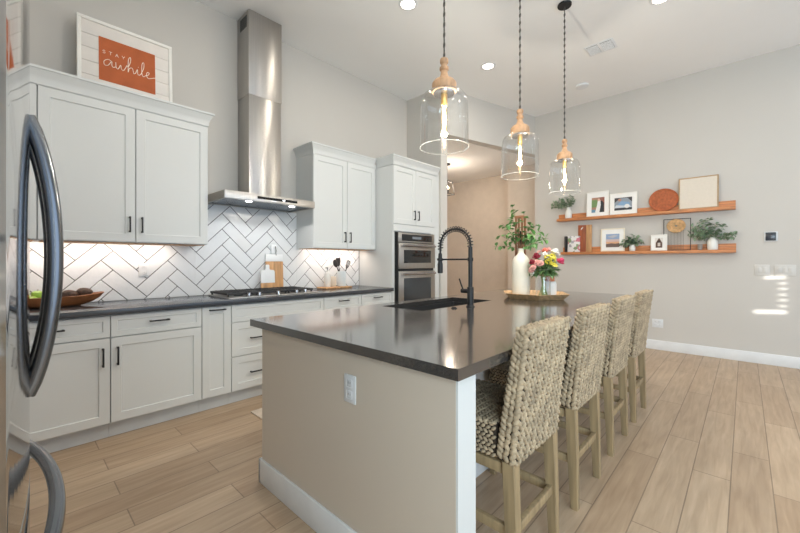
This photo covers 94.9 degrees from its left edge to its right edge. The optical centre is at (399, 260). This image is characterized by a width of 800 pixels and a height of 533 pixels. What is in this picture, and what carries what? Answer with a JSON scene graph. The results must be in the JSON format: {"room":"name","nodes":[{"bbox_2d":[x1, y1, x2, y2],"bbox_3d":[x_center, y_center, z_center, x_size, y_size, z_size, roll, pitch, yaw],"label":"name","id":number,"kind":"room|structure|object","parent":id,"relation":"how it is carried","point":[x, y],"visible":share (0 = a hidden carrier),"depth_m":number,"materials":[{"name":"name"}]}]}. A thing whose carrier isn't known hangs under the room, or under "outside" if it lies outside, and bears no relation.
{"room":"kitchen","nodes":[
{"label":"kitchen","id":0,"kind":"room"},
{"bbox_2d":[30,0,406,301],"bbox_3d":[-1.654,-0.630,3.964,0.120,3.760,5.210,0,0,43],"label":"wall","id":1,"kind":"structure","parent":0,"point":[323,103],"depth_m":3.74,"materials":[{"name":"beige paint"}]},
{"bbox_2d":[30,63,36,241],"bbox_3d":[-2.876,-0.729,2.284,0.396,1.177,0.868,0,0,43],"label":"upper cabinet","id":2,"kind":"object","parent":1,"relation":"attached to","point":[33,67],"visible":0.17,"depth_m":2.48,"materials":[{"name":"white paint"}]},
{"bbox_2d":[35,65,214,245],"bbox_3d":[-2.191,-0.729,3.013,0.396,1.177,1.134,0,0,43],"label":"upper cabinet","id":3,"kind":"object","parent":1,"relation":"attached to","point":[131,168],"visible":0.97,"depth_m":2.84,"materials":[{"name":"white paint"}]},
{"bbox_2d":[76,12,172,101],"bbox_3d":[-2.261,-1.619,3.050,0.057,0.593,0.643,0,0,43],"label":"framed sign","id":4,"kind":"object","parent":3,"relation":"on","point":[106,53],"visible":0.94,"depth_m":3.02,"materials":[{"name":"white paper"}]},
{"bbox_2d":[30,204,358,301],"bbox_3d":[-1.939,-0.115,3.565,0.009,0.893,4.019,0,0,43],"label":"tile backsplash","id":5,"kind":"structure","parent":1,"relation":"attached to","point":[239,239],"depth_m":3.62,"materials":[{"name":"tile"}]},
{"bbox_2d":[139,263,148,276],"bbox_3d":[-2.249,0.078,3.221,0.009,0.118,0.075,0,0,43],"label":"wall outlet","id":6,"kind":"object","parent":5,"relation":"attached to","point":[143,267],"visible":1,"depth_m":3.22,"materials":[{"name":"white plastic"}]},
{"bbox_2d":[208,9,314,212],"bbox_3d":[-1.413,-1.535,3.752,0.517,1.946,0.932,0,0,43],"label":"range hood","id":7,"kind":"object","parent":1,"relation":"attached to","point":[259,38],"visible":0.98,"depth_m":3.75,"materials":[{"name":"metal"}]},
{"bbox_2d":[293,141,375,250],"bbox_3d":[-0.764,-0.729,4.531,0.396,1.177,1.009,0,0,43],"label":"upper cabinet","id":8,"kind":"object","parent":1,"relation":"attached to","point":[340,183],"visible":1,"depth_m":4.32,"materials":[{"name":"white paint"}]},
{"bbox_2d":[30,348,799,532],"bbox_3d":[1.388,1.300,3.739,11.300,0.100,9.050,0,0,43],"label":"floor","id":9,"kind":"structure","parent":0,"point":[714,447],"depth_m":2.17,"materials":[{"name":"brown wood"}]},
{"bbox_2d":[0,0,65,532],"bbox_3d":[-1.099,0.306,0.591,0.906,1.848,0.826,0,0,43],"label":"refrigerator","id":10,"kind":"object","parent":9,"relation":"on","point":[23,141],"visible":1,"depth_m":0.62,"materials":[{"name":"metal"}]},
{"bbox_2d":[30,315,109,457],"bbox_3d":[-2.445,0.812,2.547,0.665,0.876,0.600,0,0,43],"label":"base cabinet","id":11,"kind":"object","parent":9,"relation":"on","point":[70,407],"visible":0.71,"depth_m":2.43,"materials":[{"name":"white paint"}]},
{"bbox_2d":[108,307,201,436],"bbox_3d":[-2.036,0.812,2.982,0.665,0.876,0.590,0,0,43],"label":"base cabinet","id":12,"kind":"object","parent":9,"relation":"on","point":[156,356],"visible":0.97,"depth_m":2.76,"materials":[{"name":"white paint"}]},
{"bbox_2d":[199,305,230,411],"bbox_3d":[-1.752,0.812,3.283,0.665,0.876,0.234,0,0,43],"label":"base cabinet","id":13,"kind":"object","parent":9,"relation":"on","point":[216,320],"visible":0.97,"depth_m":3.08,"materials":[{"name":"white paint"}]},
{"bbox_2d":[251,408,261,418],"bbox_3d":[-0.568,1.245,3.356,0.525,0.009,1.388,0,0,43],"label":"kitchen mat","id":14,"kind":"object","parent":9,"relation":"on","point":[258,412],"visible":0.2,"depth_m":3.01,"materials":[{"name":"beige fabric"}]},
{"bbox_2d":[228,297,323,403],"bbox_3d":[-1.345,0.812,3.717,0.665,0.876,0.952,0,0,43],"label":"base cabinet","id":15,"kind":"object","parent":9,"relation":"on","point":[246,340],"visible":0.33,"depth_m":3.29,"materials":[{"name":"white paint"}]},
{"bbox_2d":[324,294,360,309],"bbox_3d":[-0.841,0.812,4.253,0.665,0.876,0.516,0,0,43],"label":"drawer","id":16,"kind":"object","parent":9,"relation":"on","point":[353,300],"visible":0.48,"depth_m":4.04,"materials":[{"name":"white paint"}]},
{"bbox_2d":[361,291,391,305],"bbox_3d":[-0.492,0.812,4.624,0.665,0.876,0.498,0,0,43],"label":"drawer","id":17,"kind":"object","parent":9,"relation":"on","point":[377,297],"visible":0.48,"depth_m":4.41,"materials":[{"name":"white paint"}]},
{"bbox_2d":[359,153,440,301],"bbox_3d":[0.012,-0.038,5.134,0.701,2.577,1.014,0,0,43],"label":"tall cabinet","id":18,"kind":"object","parent":9,"relation":"on","point":[406,189],"visible":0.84,"depth_m":4.79,"materials":[{"name":"white paint"}]},
{"bbox_2d":[395,232,435,301],"bbox_3d":[0.021,0.160,5.060,0.698,1.050,0.738,0,0,43],"label":"wall oven","id":19,"kind":"object","parent":18,"relation":"in","point":[414,253],"visible":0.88,"depth_m":4.80,"materials":[{"name":"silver metal"}]},
{"bbox_2d":[259,301,569,532],"bbox_3d":[0.769,0.811,2.781,1.354,0.878,3.174,0,0,43],"label":"kitchen island","id":20,"kind":"object","parent":9,"relation":"on","point":[402,458],"visible":0.63,"depth_m":1.48,"materials":[{"name":"beige paint"}]},
{"bbox_2d":[344,373,355,404],"bbox_3d":[-0.210,0.535,1.536,0.075,0.118,0.009,0,0,43],"label":"wall outlet","id":21,"kind":"object","parent":20,"relation":"attached to","point":[349,380],"visible":1,"depth_m":1.53,"materials":[{"name":"white plastic"}]},
{"bbox_2d":[346,379,351,387],"bbox_3d":[-0.212,0.511,1.534,0.036,0.034,0.004,0,0,43],"label":"socket","id":22,"kind":"object","parent":21,"relation":"attached to","point":[348,381],"depth_m":1.53,"materials":[{"name":"white plastic"}]},
{"bbox_2d":[346,390,351,399],"bbox_3d":[-0.212,0.559,1.534,0.036,0.034,0.004,0,0,43],"label":"socket","id":23,"kind":"object","parent":21,"relation":"attached to","point":[348,392],"depth_m":1.53,"materials":[{"name":"white plastic"}]},
{"bbox_2d":[250,288,632,381],"bbox_3d":[0.774,0.352,2.804,1.427,0.038,3.255,0,0,43],"label":"island countertop","id":24,"kind":"structure","parent":20,"relation":"on","point":[463,342],"depth_m":1.87,"materials":[{"name":"stone"}]},
{"bbox_2d":[402,301,466,310],"bbox_3d":[0.319,0.479,2.905,0.419,0.213,0.934,0,0,43],"label":"sink","id":25,"kind":"object","parent":24,"relation":"in","point":[446,304],"visible":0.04,"depth_m":3.19,"materials":[{"name":"black metal"}]},
{"bbox_2d":[437,226,474,306],"bbox_3d":[0.414,0.035,2.760,0.328,0.596,0.062,0,0,43],"label":"kitchen faucet","id":26,"kind":"object","parent":24,"relation":"on","point":[470,289],"visible":1,"depth_m":2.67,"materials":[{"name":"black metal"}]},
{"bbox_2d":[504,290,569,300],"bbox_3d":[1.217,0.308,3.317,0.612,0.049,0.530,0,0,43],"label":"wooden tray","id":27,"kind":"object","parent":24,"relation":"on","point":[560,295],"visible":0.86,"depth_m":3.12,"materials":[{"name":"brown wood"}]},
{"bbox_2d":[514,215,525,255],"bbox_3d":[1.128,-0.051,3.434,0.084,0.742,0.084,0,0,43],"label":"candle lantern","id":28,"kind":"object","parent":27,"relation":"on","point":[519,216],"visible":0.37,"depth_m":3.42,"materials":[{"name":"brown wood"}]},
{"bbox_2d":[512,248,529,294],"bbox_3d":[1.089,0.104,3.300,0.154,0.432,0.154,0,0,43],"label":"bottle vase","id":29,"kind":"object","parent":27,"relation":"on","point":[520,263],"visible":0.84,"depth_m":3.24,"materials":[{"name":"beige ceramic"}]},
{"bbox_2d":[494,204,548,250],"bbox_3d":[1.074,-0.297,3.305,0.493,0.418,0.212,0,0,43],"label":"leafy branch","id":30,"kind":"object","parent":29,"relation":"in","point":[529,236],"visible":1,"depth_m":3.29,"materials":[{"name":"green plant"}]},
{"bbox_2d":[544,276,556,294],"bbox_3d":[1.335,0.218,3.271,0.111,0.204,0.112,0,0,43],"label":"candle jar","id":31,"kind":"object","parent":27,"relation":"on","point":[550,284],"visible":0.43,"depth_m":3.23,"materials":[{"name":"white ceramic"}]},
{"bbox_3d":[1.238,0.220,3.174,0.124,0.199,0.124,0,0,43],"label":"glass jar vase","id":32,"kind":"object","parent":27,"relation":"on","visible":0},
{"bbox_2d":[528,247,564,294],"bbox_3d":[1.258,0.091,3.169,0.303,0.430,0.288,0,0,16],"label":"flower bouquet","id":33,"kind":"object","parent":32,"relation":"in","point":[550,267],"visible":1,"depth_m":3.11,"materials":[{"name":"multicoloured plant"}]},
{"bbox_2d":[476,315,571,532],"bbox_3d":[0.407,0.744,1.634,0.551,1.012,0.443,0,0,43],"label":"counter stool","id":34,"kind":"object","parent":9,"relation":"on","point":[513,420],"visible":0.7,"depth_m":1.42,"materials":[{"name":"beige wicker"}]},
{"bbox_2d":[489,302,610,510],"bbox_3d":[0.867,0.744,2.135,0.551,1.012,0.443,0,0,43],"label":"counter stool","id":35,"kind":"object","parent":9,"relation":"on","point":[582,376],"visible":0.52,"depth_m":1.89,"materials":[{"name":"beige wicker"}]},
{"bbox_2d":[559,294,636,456],"bbox_3d":[1.340,0.744,2.644,0.551,1.012,0.443,0,0,43],"label":"counter stool","id":36,"kind":"object","parent":9,"relation":"on","point":[615,360],"visible":0.56,"depth_m":2.37,"materials":[{"name":"beige wicker"}]},
{"bbox_2d":[569,289,653,422],"bbox_3d":[1.799,0.744,3.132,0.551,1.012,0.443,0,0,43],"label":"counter stool","id":37,"kind":"object","parent":9,"relation":"on","point":[639,330],"visible":0.38,"depth_m":2.86,"materials":[{"name":"beige wicker"}]},
{"bbox_2d":[407,91,440,296],"bbox_3d":[0.347,-0.630,5.604,0.770,3.760,0.118,0,0,43],"label":"wall","id":38,"kind":"structure","parent":0,"point":[430,108],"depth_m":5.48,"materials":[{"name":"beige paint"}]},
{"bbox_2d":[447,174,507,295],"bbox_3d":[1.365,-0.350,8.818,3.110,3.200,0.120,0,0,43],"label":"wall","id":39,"kind":"structure","parent":0,"point":[479,206],"depth_m":8.32,"materials":[{"name":"paint"}]},
{"bbox_2d":[441,92,534,296],"bbox_3d":[1.495,-0.630,5.934,2.211,3.760,0.130,0,0,-32],"label":"wall","id":40,"kind":"structure","parent":0,"point":[488,124],"depth_m":5.65,"materials":[{"name":"beige paint"}]},
{"bbox_2d":[447,138,534,184],"bbox_3d":[0.680,-1.900,7.403,4.050,0.080,3.120,0,0,43],"label":"ceiling","id":41,"kind":"structure","parent":0,"point":[476,162],"depth_m":6.86,"materials":[{"name":"paint"}]},
{"bbox_2d":[447,163,454,195],"bbox_3d":[0.901,-1.561,7.017,0.214,0.594,0.214,0,0,43],"label":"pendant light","id":42,"kind":"object","parent":41,"relation":"hanging from","point":[448,164],"visible":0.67,"depth_m":6.98,"materials":[{"name":"black metal"}]},
{"bbox_2d":[195,0,799,116],"bbox_3d":[1.941,-2.560,1.963,8.060,0.100,7.220,0,0,43],"label":"ceiling","id":43,"kind":"structure","parent":0,"point":[395,50],"depth_m":4.18,"materials":[{"name":"paint"}]},
{"bbox_2d":[398,0,417,10],"bbox_3d":[0.078,-2.506,3.584,0.190,0.008,0.190,0,0,43],"label":"recessed light","id":44,"kind":"object","parent":43,"relation":"in","point":[407,5],"visible":1,"depth_m":3.58,"materials":[{"name":"white paint"}]},
{"bbox_2d":[420,0,468,150],"bbox_3d":[0.259,-1.587,2.152,0.287,1.846,0.287,0,0,-42],"label":"pendant light","id":45,"kind":"object","parent":43,"relation":"hanging from","point":[443,88],"visible":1,"depth_m":2.13,"materials":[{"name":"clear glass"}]},
{"bbox_2d":[441,93,446,105],"bbox_3d":[0.259,-0.948,2.152,0.037,0.065,0.038,0,0,43],"label":"socket","id":46,"kind":"object","parent":45,"relation":"attached to","point":[443,95],"depth_m":2.14,"materials":[{"name":"gold metal"}]},
{"bbox_2d":[481,62,495,69],"bbox_3d":[1.133,-2.506,4.724,0.190,0.008,0.190,0,0,43],"label":"recessed light","id":47,"kind":"object","parent":43,"relation":"in","point":[488,65],"visible":1,"depth_m":4.71,"materials":[{"name":"beige plastic"}]},
{"bbox_2d":[501,0,539,179],"bbox_3d":[0.940,-1.587,2.877,0.287,1.846,0.287,0,0,-42],"label":"pendant light","id":48,"kind":"object","parent":43,"relation":"hanging from","point":[520,130],"visible":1,"depth_m":2.87,"materials":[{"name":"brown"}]},
{"bbox_2d":[517,136,522,144],"bbox_3d":[0.940,-0.948,2.877,0.037,0.065,0.038,0,0,43],"label":"socket","id":49,"kind":"object","parent":48,"relation":"attached to","point":[519,138],"depth_m":2.87,"materials":[{"name":"gold metal"}]},
{"bbox_2d":[549,0,580,195],"bbox_3d":[1.608,-1.587,3.587,0.287,1.846,0.287,0,0,39],"label":"pendant light","id":50,"kind":"object","parent":43,"relation":"hanging from","point":[565,156],"visible":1,"depth_m":3.57,"materials":[{"name":"brown wood"}]},
{"bbox_2d":[562,161,566,167],"bbox_3d":[1.608,-0.948,3.587,0.037,0.065,0.038,0,0,43],"label":"socket","id":51,"kind":"object","parent":50,"relation":"attached to","point":[564,163],"depth_m":3.57,"materials":[{"name":"gold metal"}]},
{"bbox_2d":[575,83,588,89],"bbox_3d":[2.603,-2.494,5.249,0.176,0.030,0.176,0,0,43],"label":"smoke detector","id":52,"kind":"object","parent":43,"relation":"attached to","point":[580,86],"visible":1,"depth_m":5.21,"materials":[{"name":"white paint"}]},
{"bbox_2d":[584,38,617,56],"bbox_3d":[2.354,-2.502,4.307,0.300,0.014,0.240,0,0,43],"label":"ceiling vent","id":53,"kind":"object","parent":43,"relation":"in","point":[607,44],"visible":1,"depth_m":4.29,"materials":[{"name":"white metal"}]},
{"bbox_2d":[649,0,667,4],"bbox_3d":[2.492,-2.506,3.505,0.190,0.008,0.190,0,0,43],"label":"recessed light","id":54,"kind":"object","parent":43,"relation":"in","point":[651,2],"visible":1,"depth_m":3.55,"materials":[{"name":"beige plastic"}]},
{"bbox_2d":[508,164,534,289],"bbox_3d":[2.722,-0.350,7.268,0.990,3.200,0.520,0,0,43],"label":"wall","id":55,"kind":"structure","parent":0,"point":[521,193],"depth_m":7.22,"materials":[{"name":"paint"}]},
{"bbox_2d":[535,44,799,357],"bbox_3d":[4.865,-0.630,4.128,6.765,3.760,0.140,0,0,43],"label":"wall","id":56,"kind":"structure","parent":0,"point":[739,121],"depth_m":4.87,"materials":[{"name":"beige paint"}]},
{"bbox_2d":[557,200,735,221],"bbox_3d":[3.401,-0.706,5.326,2.170,0.118,0.119,0,0,43],"label":"wall shelf","id":57,"kind":"object","parent":56,"relation":"attached to","point":[723,205],"visible":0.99,"depth_m":5.18,"materials":[{"name":"brown wood"}]},
{"bbox_2d":[565,207,571,217],"bbox_3d":[2.731,-0.777,5.949,0.104,0.178,0.104,0,0,43],"label":"bud vase","id":58,"kind":"object","parent":57,"relation":"on","point":[568,213],"visible":0.95,"depth_m":5.91,"materials":[{"name":"white ceramic"}]},
{"bbox_2d":[551,194,575,208],"bbox_3d":[2.656,-0.958,5.974,0.399,0.248,0.142,0,0,43],"label":"eucalyptus sprig","id":59,"kind":"object","parent":58,"relation":"in","point":[563,204],"visible":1,"depth_m":5.97,"materials":[{"name":"green plant"}]},
{"bbox_2d":[586,190,608,216],"bbox_3d":[3.054,-0.880,5.669,0.315,0.385,0.036,0,0,43],"label":"photo frame","id":60,"kind":"object","parent":57,"relation":"on","point":[597,202],"visible":0.98,"depth_m":5.66,"materials":[{"name":"white wood"}]},
{"bbox_2d":[592,197,604,212],"bbox_3d":[3.054,-0.865,5.662,0.179,0.231,0.002,0,-3,43],"label":"print","id":61,"kind":"object","parent":60,"relation":"attached to","point":[597,203],"depth_m":5.66},
{"bbox_2d":[609,191,636,214],"bbox_3d":[3.300,-0.849,5.427,0.355,0.322,0.033,0,0,43],"label":"photo frame","id":62,"kind":"object","parent":57,"relation":"on","point":[620,203],"visible":0.98,"depth_m":5.42,"materials":[{"name":"white wood"}]},
{"bbox_2d":[614,197,631,210],"bbox_3d":[3.297,-0.846,5.424,0.227,0.187,0.002,0,-3,43],"label":"print","id":63,"kind":"object","parent":62,"relation":"attached to","point":[625,203],"depth_m":5.42},
{"bbox_2d":[649,189,678,210],"bbox_3d":[3.662,-0.848,5.100,0.344,0.319,0.049,0,0,44],"label":"woven plate","id":64,"kind":"object","parent":57,"relation":"on","point":[662,199],"visible":1,"depth_m":5.10,"materials":[{"name":"wicker"}]},
{"bbox_2d":[679,174,718,209],"bbox_3d":[3.933,-0.900,4.841,0.410,0.425,0.044,0,0,43],"label":"board","id":65,"kind":"object","parent":57,"relation":"on","point":[701,191],"visible":0.94,"depth_m":4.83,"materials":[{"name":"beige wood"}]},
{"bbox_2d":[561,243,735,254],"bbox_3d":[3.428,-0.163,5.300,2.104,0.118,0.119,0,0,43],"label":"wall shelf","id":66,"kind":"object","parent":56,"relation":"attached to","point":[731,247],"visible":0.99,"depth_m":5.04,"materials":[{"name":"brown wood"}]},
{"bbox_2d":[564,236,567,251],"bbox_3d":[2.704,-0.273,5.975,0.025,0.255,0.080,0,0,43],"label":"book","id":67,"kind":"object","parent":66,"relation":"on","point":[565,237],"visible":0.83,"depth_m":5.95,"materials":[{"name":"black paper"}]},
{"bbox_2d":[568,236,579,251],"bbox_3d":[2.792,-0.273,5.893,0.185,0.255,0.035,0,0,43],"label":"book","id":68,"kind":"object","parent":66,"relation":"on","point":[573,241],"visible":1,"depth_m":5.88,"materials":[{"name":"paper"}]},
{"bbox_2d":[578,225,591,251],"bbox_3d":[2.926,-0.357,5.806,0.200,0.425,0.033,0,0,43],"label":"wooden board","id":69,"kind":"object","parent":66,"relation":"on","point":[584,231],"visible":1,"depth_m":5.79,"materials":[{"name":"brown wood"}]},
{"bbox_2d":[601,228,624,251],"bbox_3d":[3.202,-0.318,5.526,0.320,0.345,0.034,0,0,43],"label":"photo frame","id":70,"kind":"object","parent":66,"relation":"on","point":[611,239],"visible":0.94,"depth_m":5.52,"materials":[{"name":"white wood"}]},
{"bbox_2d":[606,234,618,246],"bbox_3d":[3.199,-0.307,5.522,0.179,0.200,0.002,0,-3,43],"label":"print","id":71,"kind":"object","parent":70,"relation":"attached to","point":[612,240],"depth_m":5.52},
{"bbox_2d":[629,245,635,250],"bbox_3d":[3.379,-0.189,5.340,0.080,0.088,0.080,0,0,43],"label":"bud vase","id":72,"kind":"object","parent":66,"relation":"on","point":[631,247],"visible":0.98,"depth_m":5.31,"materials":[{"name":"white ceramic"}]},
{"bbox_2d":[619,234,643,247],"bbox_3d":[3.359,-0.291,5.324,0.314,0.202,0.140,0,0,43],"label":"eucalyptus sprig","id":73,"kind":"object","parent":72,"relation":"in","point":[634,240],"visible":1,"depth_m":5.32,"materials":[{"name":"green plant"}]},
{"bbox_2d":[651,234,666,250],"bbox_3d":[3.607,-0.256,5.113,0.188,0.222,0.027,0,0,43],"label":"photo frame","id":74,"kind":"object","parent":66,"relation":"on","point":[658,242],"visible":1,"depth_m":5.11,"materials":[{"name":"white wood"}]},
{"bbox_2d":[655,238,662,247],"bbox_3d":[3.604,-0.254,5.110,0.094,0.138,0.002,0,-3,43],"label":"print","id":75,"kind":"object","parent":74,"relation":"attached to","point":[658,241],"depth_m":5.11},
{"bbox_2d":[663,218,690,249],"bbox_3d":[3.773,-0.361,5.001,0.300,0.432,0.027,0,0,43],"label":"macrame hanging","id":76,"kind":"object","parent":66,"relation":"on","point":[681,225],"visible":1,"depth_m":4.99,"materials":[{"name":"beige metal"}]},
{"bbox_2d":[697,244,702,249],"bbox_3d":[3.933,-0.184,4.812,0.055,0.077,0.056,0,0,43],"label":"cup","id":77,"kind":"object","parent":66,"relation":"on","point":[699,246],"visible":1,"depth_m":4.79,"materials":[{"name":"white ceramic"}]},
{"bbox_2d":[707,237,717,249],"bbox_3d":[4.028,-0.224,4.730,0.112,0.158,0.112,0,0,43],"label":"round vase","id":78,"kind":"object","parent":66,"relation":"on","point":[712,243],"visible":0.95,"depth_m":4.70,"materials":[{"name":"white ceramic"}]},
{"bbox_2d":[687,217,737,240],"bbox_3d":[3.993,-0.405,4.703,0.505,0.317,0.164,0,0,43],"label":"eucalyptus spray","id":79,"kind":"object","parent":78,"relation":"in","point":[699,232],"visible":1,"depth_m":4.73,"materials":[{"name":"green plant"}]},
{"bbox_2d":[652,319,662,327],"bbox_3d":[3.635,0.880,5.181,0.131,0.120,0.009,0,0,43],"label":"wall outlet","id":80,"kind":"object","parent":56,"relation":"attached to","point":[658,323],"visible":1,"depth_m":5.18,"materials":[{"name":"white plastic"}]},
{"bbox_2d":[646,339,799,368],"bbox_3d":[4.792,1.184,4.090,6.620,0.132,0.016,0,0,43],"label":"baseboard","id":81,"kind":"structure","parent":56,"relation":"attached to","point":[731,354],"depth_m":4.67,"materials":[{"name":"white paint"}]},
{"bbox_2d":[754,265,769,275],"bbox_3d":[4.399,0.110,4.461,0.131,0.130,0.011,0,0,43],"label":"light switch","id":82,"kind":"object","parent":56,"relation":"attached to","point":[758,269],"visible":1,"depth_m":4.46,"materials":[{"name":"plastic"}]},
{"bbox_2d":[764,231,777,241],"bbox_3d":[4.451,-0.293,4.405,0.116,0.117,0.022,0,0,43],"label":"thermostat","id":83,"kind":"object","parent":56,"relation":"attached to","point":[768,236],"visible":1,"depth_m":4.40,"materials":[{"name":"white plastic"}]},
{"bbox_2d":[774,265,795,275],"bbox_3d":[4.541,0.110,4.327,0.177,0.130,0.011,0,0,43],"label":"light switch","id":84,"kind":"object","parent":56,"relation":"attached to","point":[779,270],"visible":1,"depth_m":4.33,"materials":[{"name":"plastic"}]},
{"bbox_3d":[-2.862,0.812,2.103,0.665,0.876,0.613,0,0,43],"label":"base cabinet","id":85,"kind":"object","parent":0,"visible":0},
{"bbox_2d":[30,285,393,321],"bbox_3d":[-1.693,0.353,3.337,0.659,0.040,4.023,0,0,43],"label":"countertop","id":86,"kind":"structure","parent":85,"relation":"on","point":[90,309],"depth_m":2.96,"materials":[{"name":"stone"}]},
{"bbox_2d":[30,291,103,308],"bbox_3d":[-2.533,0.285,2.649,0.230,0.096,0.630,0,0,43],"label":"dough bowl","id":87,"kind":"object","parent":86,"relation":"on","point":[66,301],"visible":0.54,"depth_m":2.68,"materials":[{"name":"brown wood"}]},
{"bbox_2d":[31,290,41,297],"bbox_3d":[-2.582,0.237,2.612,0.068,0.072,0.068,0,0,43],"label":"apple","id":88,"kind":"object","parent":87,"relation":"in","point":[38,294],"visible":0.66,"depth_m":2.59,"materials":[{"name":"green food"}]},
{"bbox_2d":[62,290,77,296],"bbox_3d":[-2.450,0.248,2.724,0.069,0.070,0.098,0,0,43],"label":"avocado","id":89,"kind":"object","parent":87,"relation":"in","point":[65,293],"visible":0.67,"depth_m":2.70,"materials":[{"name":"brown food"}]},
{"bbox_2d":[76,288,92,295],"bbox_3d":[-2.407,0.238,2.800,0.074,0.070,0.098,0,0,43],"label":"avocado","id":90,"kind":"object","parent":87,"relation":"in","point":[81,291],"visible":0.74,"depth_m":2.78,"materials":[{"name":"brown food"}]},
{"bbox_2d":[209,286,318,298],"bbox_3d":[-1.347,0.309,3.697,0.503,0.046,0.922,0,0,43],"label":"gas cooktop","id":91,"kind":"object","parent":86,"relation":"in","point":[291,290],"visible":1,"depth_m":3.56,"materials":[{"name":"metal"}]},
{"bbox_2d":[260,265,274,287],"bbox_3d":[-1.435,0.186,3.984,0.029,0.292,0.160,0,0,43],"label":"cutting board","id":92,"kind":"object","parent":86,"relation":"on","point":[267,275],"visible":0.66,"depth_m":3.98,"materials":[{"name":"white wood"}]},
{"bbox_2d":[265,244,282,286],"bbox_3d":[-1.401,0.072,4.093,0.040,0.518,0.204,0,0,43],"label":"cutting board","id":93,"kind":"object","parent":86,"relation":"on","point":[274,260],"visible":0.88,"depth_m":4.10,"materials":[{"name":"brown wood"}]},
{"bbox_2d":[317,286,351,288],"bbox_3d":[-0.805,0.324,4.538,0.190,0.016,0.400,0,0,43],"label":"wooden board","id":94,"kind":"object","parent":86,"relation":"on","point":[335,287],"visible":0.87,"depth_m":4.43,"materials":[{"name":"brown wood"}]},
{"bbox_2d":[324,267,330,286],"bbox_3d":[-0.885,0.197,4.476,0.079,0.238,0.080,0,0,43],"label":"soap bottle","id":95,"kind":"object","parent":94,"relation":"on","point":[327,276],"visible":0.98,"depth_m":4.45,"materials":[{"name":"white plastic"}]},
{"bbox_2d":[331,276,335,286],"bbox_3d":[-0.836,0.253,4.563,0.085,0.126,0.086,0,0,43],"label":"canister","id":96,"kind":"object","parent":94,"relation":"on","point":[333,278],"visible":0.7,"depth_m":4.52,"materials":[{"name":"beige ceramic"}]},
{"bbox_2d":[337,271,345,285],"bbox_3d":[-0.737,0.222,4.618,0.107,0.187,0.108,0,0,43],"label":"utensil crock","id":97,"kind":"object","parent":94,"relation":"on","point":[341,275],"visible":1,"depth_m":4.57,"materials":[{"name":"white ceramic"}]},
{"bbox_2d":[333,260,338,270],"bbox_3d":[-0.767,0.139,4.584,0.020,0.314,0.172,0,0,43],"label":"spoon","id":98,"kind":"object","parent":97,"relation":"in","point":[335,263],"visible":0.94,"depth_m":4.54,"materials":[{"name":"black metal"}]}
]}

